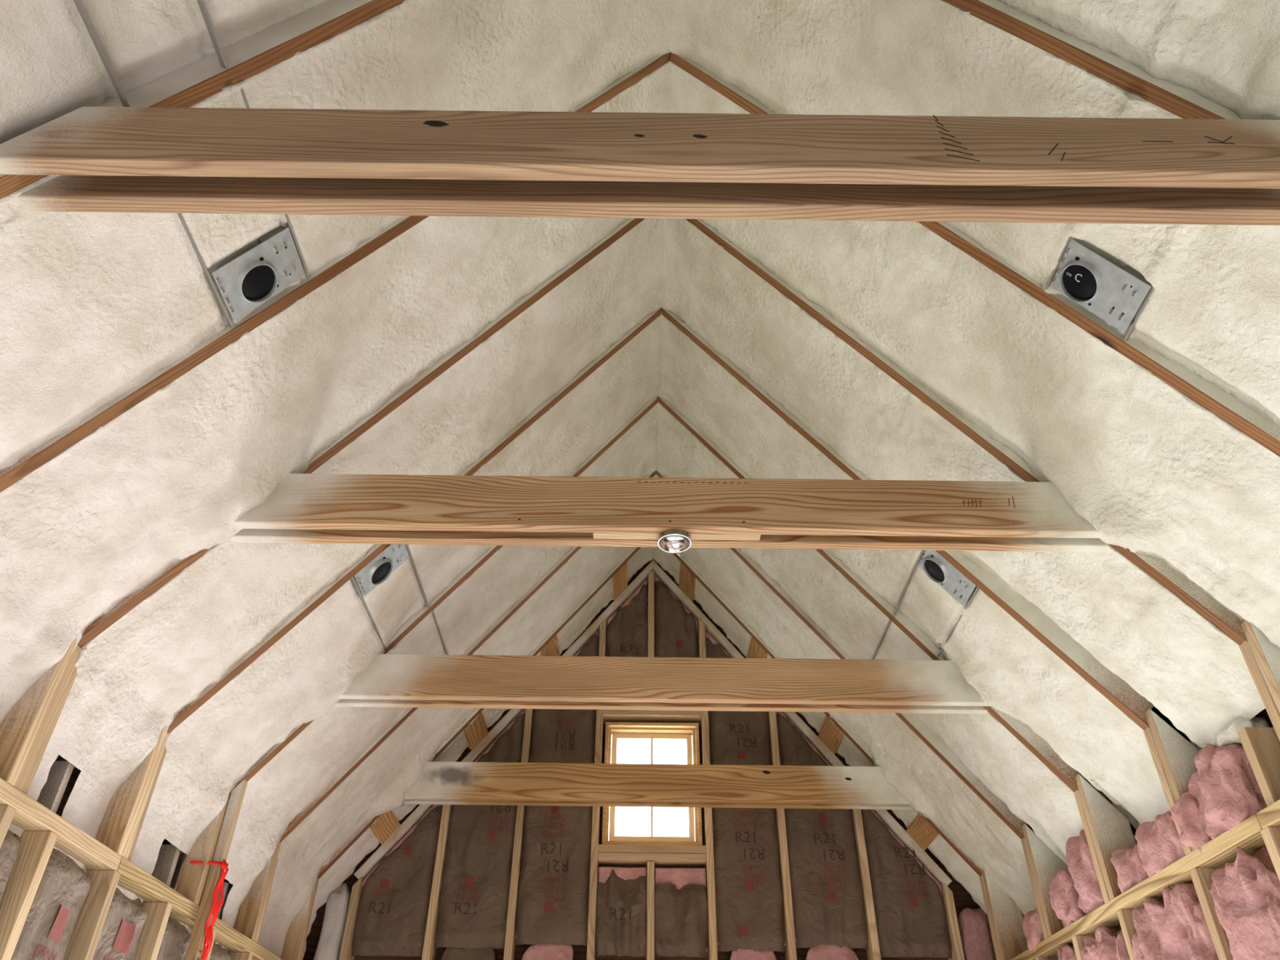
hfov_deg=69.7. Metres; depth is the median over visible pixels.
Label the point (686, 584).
block
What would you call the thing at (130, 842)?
stud
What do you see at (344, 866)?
insulation
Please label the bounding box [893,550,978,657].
recessed light
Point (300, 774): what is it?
insulation
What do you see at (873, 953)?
stud
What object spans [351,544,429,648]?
recessed light
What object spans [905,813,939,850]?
block
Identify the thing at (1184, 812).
insulation wad
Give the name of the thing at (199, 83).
rafter
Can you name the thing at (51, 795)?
board
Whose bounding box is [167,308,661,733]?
rafter
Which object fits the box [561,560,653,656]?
plate
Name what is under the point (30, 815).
wall plate
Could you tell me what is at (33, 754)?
stud
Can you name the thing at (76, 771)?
insulation
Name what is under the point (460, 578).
rafter
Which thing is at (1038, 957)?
stud
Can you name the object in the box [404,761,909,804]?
tie
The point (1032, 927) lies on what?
insulation wad
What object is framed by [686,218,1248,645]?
rafter
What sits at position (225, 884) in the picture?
board
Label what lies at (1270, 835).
stud
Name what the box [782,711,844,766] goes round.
plate
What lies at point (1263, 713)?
insulation
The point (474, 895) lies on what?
insulation batt
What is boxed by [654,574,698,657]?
insulation batt
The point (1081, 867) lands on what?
insulation wad
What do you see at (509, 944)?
stud
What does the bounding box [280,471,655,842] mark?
rafter
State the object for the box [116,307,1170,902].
insulation
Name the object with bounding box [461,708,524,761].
plate
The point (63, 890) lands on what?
insulation batt
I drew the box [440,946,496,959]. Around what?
insulation batt
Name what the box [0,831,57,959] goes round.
stud
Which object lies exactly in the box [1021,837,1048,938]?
stud
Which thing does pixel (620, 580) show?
block
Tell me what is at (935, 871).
plate
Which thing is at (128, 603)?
rafter
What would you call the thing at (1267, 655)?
stud
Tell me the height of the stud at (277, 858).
0.376 m
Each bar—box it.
[73,0,129,106]
[196,0,227,67]
[431,610,448,654]
[871,619,891,659]
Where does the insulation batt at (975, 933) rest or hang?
attached to the wall at (962, 899)
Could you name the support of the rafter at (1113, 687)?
on the stud at (1156, 757)
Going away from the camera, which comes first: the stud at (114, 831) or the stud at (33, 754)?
the stud at (33, 754)
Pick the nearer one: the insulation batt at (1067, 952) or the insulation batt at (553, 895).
the insulation batt at (1067, 952)
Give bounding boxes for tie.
[0,106,1279,188]
[17,175,1279,225]
[231,528,1108,551]
[235,473,1102,537]
[333,698,986,714]
[338,653,991,706]
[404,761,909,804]
[404,799,912,809]
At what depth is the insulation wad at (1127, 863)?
3.18 m
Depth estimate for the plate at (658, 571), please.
5.76 m
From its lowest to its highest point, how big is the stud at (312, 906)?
0.398 m
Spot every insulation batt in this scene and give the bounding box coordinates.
[0,829,20,900]
[10,848,92,959]
[92,887,148,959]
[156,916,191,959]
[208,942,235,959]
[351,804,443,956]
[434,708,525,949]
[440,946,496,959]
[515,629,599,945]
[521,943,573,959]
[595,866,646,956]
[605,578,647,657]
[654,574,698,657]
[654,867,708,959]
[705,629,786,952]
[729,948,776,959]
[775,711,867,949]
[805,943,858,959]
[860,808,951,958]
[958,907,995,959]
[1053,942,1076,959]
[1080,926,1129,959]
[1131,883,1218,959]
[1208,845,1279,959]
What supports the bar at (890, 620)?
attached to the insulation at (300, 774)
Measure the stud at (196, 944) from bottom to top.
2.724 m
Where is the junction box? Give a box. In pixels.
[657,528,691,555]
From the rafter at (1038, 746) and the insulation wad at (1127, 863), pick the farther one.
the rafter at (1038, 746)
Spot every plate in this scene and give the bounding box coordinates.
[0,777,121,870]
[115,856,199,928]
[213,917,282,959]
[354,804,434,879]
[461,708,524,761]
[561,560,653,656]
[597,852,706,867]
[598,844,706,853]
[653,560,744,657]
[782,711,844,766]
[871,808,951,885]
[1010,813,1266,959]
[1256,799,1279,828]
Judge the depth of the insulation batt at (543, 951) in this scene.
4.61 m
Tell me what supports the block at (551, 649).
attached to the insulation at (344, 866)
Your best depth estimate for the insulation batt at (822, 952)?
4.62 m
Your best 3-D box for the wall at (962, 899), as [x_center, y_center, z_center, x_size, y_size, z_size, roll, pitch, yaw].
[0.049,2.370,4.755,4.150,5.033,0.020,1,-38,0]
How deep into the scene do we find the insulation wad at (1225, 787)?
2.66 m
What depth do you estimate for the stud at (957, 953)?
4.67 m
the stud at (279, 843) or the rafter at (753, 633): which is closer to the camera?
the stud at (279, 843)
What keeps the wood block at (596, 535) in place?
attached to the tie at (244, 535)
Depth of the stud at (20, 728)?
2.35 m
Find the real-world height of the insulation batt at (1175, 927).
1.560 m
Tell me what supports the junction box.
attached to the wood block at (596, 535)
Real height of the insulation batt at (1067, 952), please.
1.561 m
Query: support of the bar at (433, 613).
attached to the insulation at (300, 774)
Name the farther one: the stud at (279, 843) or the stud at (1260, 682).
the stud at (279, 843)
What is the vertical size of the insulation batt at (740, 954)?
2.462 m
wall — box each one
[56,773,230,919]
[302,559,995,959]
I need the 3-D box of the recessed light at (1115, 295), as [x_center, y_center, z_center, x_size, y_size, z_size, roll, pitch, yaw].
[1.206,-0.626,2.248,0.185,0.223,0.570,1,-38,0]
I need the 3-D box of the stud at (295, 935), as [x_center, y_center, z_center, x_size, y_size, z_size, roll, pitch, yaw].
[-1.611,2.054,4.341,0.089,0.456,0.038,1,-38,0]
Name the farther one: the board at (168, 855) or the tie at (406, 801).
the tie at (406, 801)
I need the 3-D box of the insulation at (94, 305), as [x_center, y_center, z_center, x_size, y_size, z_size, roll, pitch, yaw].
[0.130,-0.733,2.323,3.580,2.571,0.590,1,-38,0]
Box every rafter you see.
[0,0,404,198]
[0,53,669,492]
[77,217,644,648]
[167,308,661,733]
[228,397,657,798]
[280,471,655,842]
[317,546,640,879]
[656,471,1035,839]
[658,397,1112,804]
[661,308,1191,742]
[670,52,1279,457]
[672,553,982,875]
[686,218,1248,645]
[942,0,1240,119]
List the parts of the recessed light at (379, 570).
mounting plate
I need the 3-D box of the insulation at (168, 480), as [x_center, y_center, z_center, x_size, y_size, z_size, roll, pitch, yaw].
[0.127,-0.362,2.807,3.582,2.571,0.588,1,-38,0]
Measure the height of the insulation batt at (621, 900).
0.421 m
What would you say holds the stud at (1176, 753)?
on the wall plate at (1215, 853)
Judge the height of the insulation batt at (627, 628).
0.900 m
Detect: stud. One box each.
[0,636,76,786]
[0,804,16,848]
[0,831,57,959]
[13,644,81,791]
[22,666,76,794]
[63,869,120,959]
[95,724,166,856]
[122,732,168,859]
[127,746,166,861]
[133,902,172,959]
[173,791,231,905]
[184,779,247,959]
[191,928,216,959]
[198,810,226,905]
[228,951,253,959]
[233,835,279,941]
[254,841,280,942]
[257,857,278,943]
[280,873,318,959]
[300,879,318,959]
[338,876,363,959]
[422,804,451,959]
[503,708,533,959]
[586,617,606,959]
[646,861,654,959]
[647,571,653,657]
[697,617,717,959]
[768,711,796,959]
[851,808,880,959]
[941,881,964,959]
[979,875,999,959]
[981,868,1028,959]
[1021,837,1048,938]
[1022,823,1068,937]
[1035,955,1057,959]
[1071,935,1086,959]
[1074,790,1109,902]
[1075,773,1135,900]
[1116,909,1136,959]
[1143,726,1192,854]
[1144,708,1199,850]
[1189,867,1232,959]
[1239,640,1279,741]
[1240,619,1279,713]
[1260,826,1279,880]
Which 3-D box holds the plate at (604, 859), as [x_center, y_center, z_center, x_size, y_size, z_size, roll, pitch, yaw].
[0.064,2.033,4.910,0.573,0.039,0.136,1,-38,0]
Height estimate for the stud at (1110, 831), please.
0.445 m
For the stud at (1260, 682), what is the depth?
2.49 m
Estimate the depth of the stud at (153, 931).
2.99 m
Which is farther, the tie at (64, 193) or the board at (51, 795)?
the board at (51, 795)
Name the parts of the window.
sash, sash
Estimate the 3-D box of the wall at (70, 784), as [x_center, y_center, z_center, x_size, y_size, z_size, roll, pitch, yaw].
[-1.959,0.776,0.711,0.040,2.600,8.700,1,-38,0]
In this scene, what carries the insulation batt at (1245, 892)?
attached to the stud at (1270, 835)
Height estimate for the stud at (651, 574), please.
0.941 m
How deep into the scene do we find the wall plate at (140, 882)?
2.98 m
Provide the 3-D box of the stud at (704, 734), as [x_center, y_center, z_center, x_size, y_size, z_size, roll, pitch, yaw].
[0.364,2.607,4.469,0.038,4.312,0.140,1,-38,0]
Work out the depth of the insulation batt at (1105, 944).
3.31 m
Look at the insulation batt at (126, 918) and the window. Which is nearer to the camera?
the insulation batt at (126, 918)
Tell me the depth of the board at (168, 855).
3.24 m
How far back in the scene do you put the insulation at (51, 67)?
1.91 m
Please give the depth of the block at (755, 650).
5.34 m
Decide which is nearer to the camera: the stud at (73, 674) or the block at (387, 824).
the stud at (73, 674)
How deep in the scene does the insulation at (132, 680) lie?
3.19 m
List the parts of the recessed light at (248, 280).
mounting plate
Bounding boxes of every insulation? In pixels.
[0,0,1279,144]
[0,0,1279,470]
[0,53,1279,724]
[8,218,1265,873]
[55,755,233,890]
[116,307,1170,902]
[177,396,1137,949]
[257,471,1036,958]
[302,546,1023,959]
[669,57,1273,869]
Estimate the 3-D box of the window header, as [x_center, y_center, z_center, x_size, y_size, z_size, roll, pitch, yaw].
[0.071,1.392,5.400,0.573,0.038,0.140,1,-38,0]
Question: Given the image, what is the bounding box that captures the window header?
[603,709,701,724]
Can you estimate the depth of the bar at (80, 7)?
1.83 m
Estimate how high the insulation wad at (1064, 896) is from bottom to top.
0.257 m
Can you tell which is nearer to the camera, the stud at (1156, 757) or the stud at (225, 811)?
the stud at (1156, 757)
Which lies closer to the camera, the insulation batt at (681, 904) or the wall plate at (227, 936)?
the wall plate at (227, 936)
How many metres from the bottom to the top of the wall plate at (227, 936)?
0.042 m
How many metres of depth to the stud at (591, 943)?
4.89 m
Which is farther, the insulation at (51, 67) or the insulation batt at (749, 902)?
the insulation batt at (749, 902)
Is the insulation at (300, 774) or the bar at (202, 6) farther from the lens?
the insulation at (300, 774)
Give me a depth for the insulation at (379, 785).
4.57 m
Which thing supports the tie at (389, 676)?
attached to the rafter at (460, 578)
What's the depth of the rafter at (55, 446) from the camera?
2.42 m
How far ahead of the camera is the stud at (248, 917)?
3.78 m
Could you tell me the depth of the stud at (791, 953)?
4.84 m
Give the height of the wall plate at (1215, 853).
0.042 m
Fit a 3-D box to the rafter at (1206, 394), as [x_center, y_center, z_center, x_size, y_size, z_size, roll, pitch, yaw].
[1.029,-0.684,2.676,1.857,2.101,0.038,1,-38,0]
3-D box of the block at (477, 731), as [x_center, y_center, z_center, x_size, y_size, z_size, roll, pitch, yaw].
[-0.921,1.391,5.118,0.110,0.125,0.292,1,-38,0]
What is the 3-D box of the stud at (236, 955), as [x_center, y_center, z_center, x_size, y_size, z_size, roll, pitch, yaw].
[-1.644,2.789,3.025,0.138,2.228,0.038,1,-38,0]
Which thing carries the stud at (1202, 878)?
on the floor
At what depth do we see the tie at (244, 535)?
2.80 m
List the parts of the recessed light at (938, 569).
mounting plate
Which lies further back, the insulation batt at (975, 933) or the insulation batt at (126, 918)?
the insulation batt at (975, 933)
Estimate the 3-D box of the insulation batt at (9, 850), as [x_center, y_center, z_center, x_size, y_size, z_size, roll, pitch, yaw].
[-1.637,1.739,1.695,0.120,2.177,0.172,1,-38,0]
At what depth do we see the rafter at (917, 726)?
4.28 m
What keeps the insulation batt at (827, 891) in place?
attached to the wall at (962, 899)
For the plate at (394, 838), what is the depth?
4.90 m
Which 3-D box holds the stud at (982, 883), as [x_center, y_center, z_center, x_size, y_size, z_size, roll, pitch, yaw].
[1.739,2.101,4.388,0.140,0.398,0.038,1,-38,0]
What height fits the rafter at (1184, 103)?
2.101 m
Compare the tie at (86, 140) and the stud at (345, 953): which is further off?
the stud at (345, 953)
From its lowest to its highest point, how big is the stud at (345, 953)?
2.762 m
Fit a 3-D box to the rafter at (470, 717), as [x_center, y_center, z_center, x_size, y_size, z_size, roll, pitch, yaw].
[-0.868,1.167,5.081,1.890,2.143,0.038,1,-38,0]
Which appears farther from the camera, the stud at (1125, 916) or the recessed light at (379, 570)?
the recessed light at (379, 570)
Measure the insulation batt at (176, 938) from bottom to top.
2.177 m
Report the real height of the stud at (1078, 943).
2.278 m
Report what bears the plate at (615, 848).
on the plate at (604, 859)
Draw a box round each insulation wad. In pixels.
[313,882,350,959]
[1022,907,1057,958]
[1048,868,1086,928]
[1066,829,1105,914]
[1110,844,1149,893]
[1134,810,1193,883]
[1170,791,1212,853]
[1187,743,1266,839]
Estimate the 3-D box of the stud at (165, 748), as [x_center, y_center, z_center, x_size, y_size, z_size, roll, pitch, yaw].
[-1.607,1.023,2.933,0.073,0.376,0.034,1,-38,0]
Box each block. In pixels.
[368,810,400,844]
[463,711,488,750]
[539,634,559,656]
[592,532,760,540]
[612,562,627,600]
[678,562,695,601]
[746,636,767,657]
[817,715,844,754]
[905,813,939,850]
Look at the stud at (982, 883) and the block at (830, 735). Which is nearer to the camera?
the stud at (982, 883)
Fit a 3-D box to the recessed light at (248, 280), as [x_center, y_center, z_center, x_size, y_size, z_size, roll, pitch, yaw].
[-0.999,-0.657,2.253,0.182,0.215,0.570,1,-38,0]
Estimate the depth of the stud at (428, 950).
4.76 m
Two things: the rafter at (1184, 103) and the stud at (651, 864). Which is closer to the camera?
the rafter at (1184, 103)
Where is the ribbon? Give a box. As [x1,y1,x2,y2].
[189,858,228,959]
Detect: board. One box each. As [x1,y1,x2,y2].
[36,760,74,813]
[151,844,180,886]
[213,881,228,919]
[1237,727,1279,806]
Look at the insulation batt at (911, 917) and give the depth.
4.75 m
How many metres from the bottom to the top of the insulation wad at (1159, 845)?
0.216 m
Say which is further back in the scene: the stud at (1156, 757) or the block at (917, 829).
the block at (917, 829)
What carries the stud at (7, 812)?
on the floor
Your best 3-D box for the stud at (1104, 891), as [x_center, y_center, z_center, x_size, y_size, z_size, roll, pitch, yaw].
[1.747,1.358,3.421,0.140,0.398,0.038,1,-38,0]
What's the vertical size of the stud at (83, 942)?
2.228 m
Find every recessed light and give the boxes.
[177,87,310,328]
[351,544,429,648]
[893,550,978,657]
[1044,235,1154,341]
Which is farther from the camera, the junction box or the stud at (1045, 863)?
the stud at (1045, 863)
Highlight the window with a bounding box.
[601,722,702,845]
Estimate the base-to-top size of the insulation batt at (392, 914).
0.817 m
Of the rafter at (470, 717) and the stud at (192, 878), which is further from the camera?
the rafter at (470, 717)
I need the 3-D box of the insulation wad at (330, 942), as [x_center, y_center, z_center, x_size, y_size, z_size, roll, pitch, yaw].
[-1.581,3.078,4.105,0.148,2.422,0.127,1,-38,0]
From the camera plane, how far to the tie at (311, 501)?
2.78 m
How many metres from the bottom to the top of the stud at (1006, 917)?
0.445 m
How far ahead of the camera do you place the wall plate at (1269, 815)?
2.45 m
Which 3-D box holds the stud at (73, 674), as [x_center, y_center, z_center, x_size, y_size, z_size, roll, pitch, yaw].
[-1.603,0.651,2.449,0.073,0.376,0.034,1,-38,0]
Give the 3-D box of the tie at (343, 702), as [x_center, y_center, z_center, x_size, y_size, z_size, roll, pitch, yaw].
[0.081,0.865,3.831,2.771,0.186,0.038,1,-38,0]
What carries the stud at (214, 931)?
on the floor
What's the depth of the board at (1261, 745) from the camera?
2.55 m
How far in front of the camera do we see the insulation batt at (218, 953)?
3.51 m
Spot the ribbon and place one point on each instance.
(215, 908)

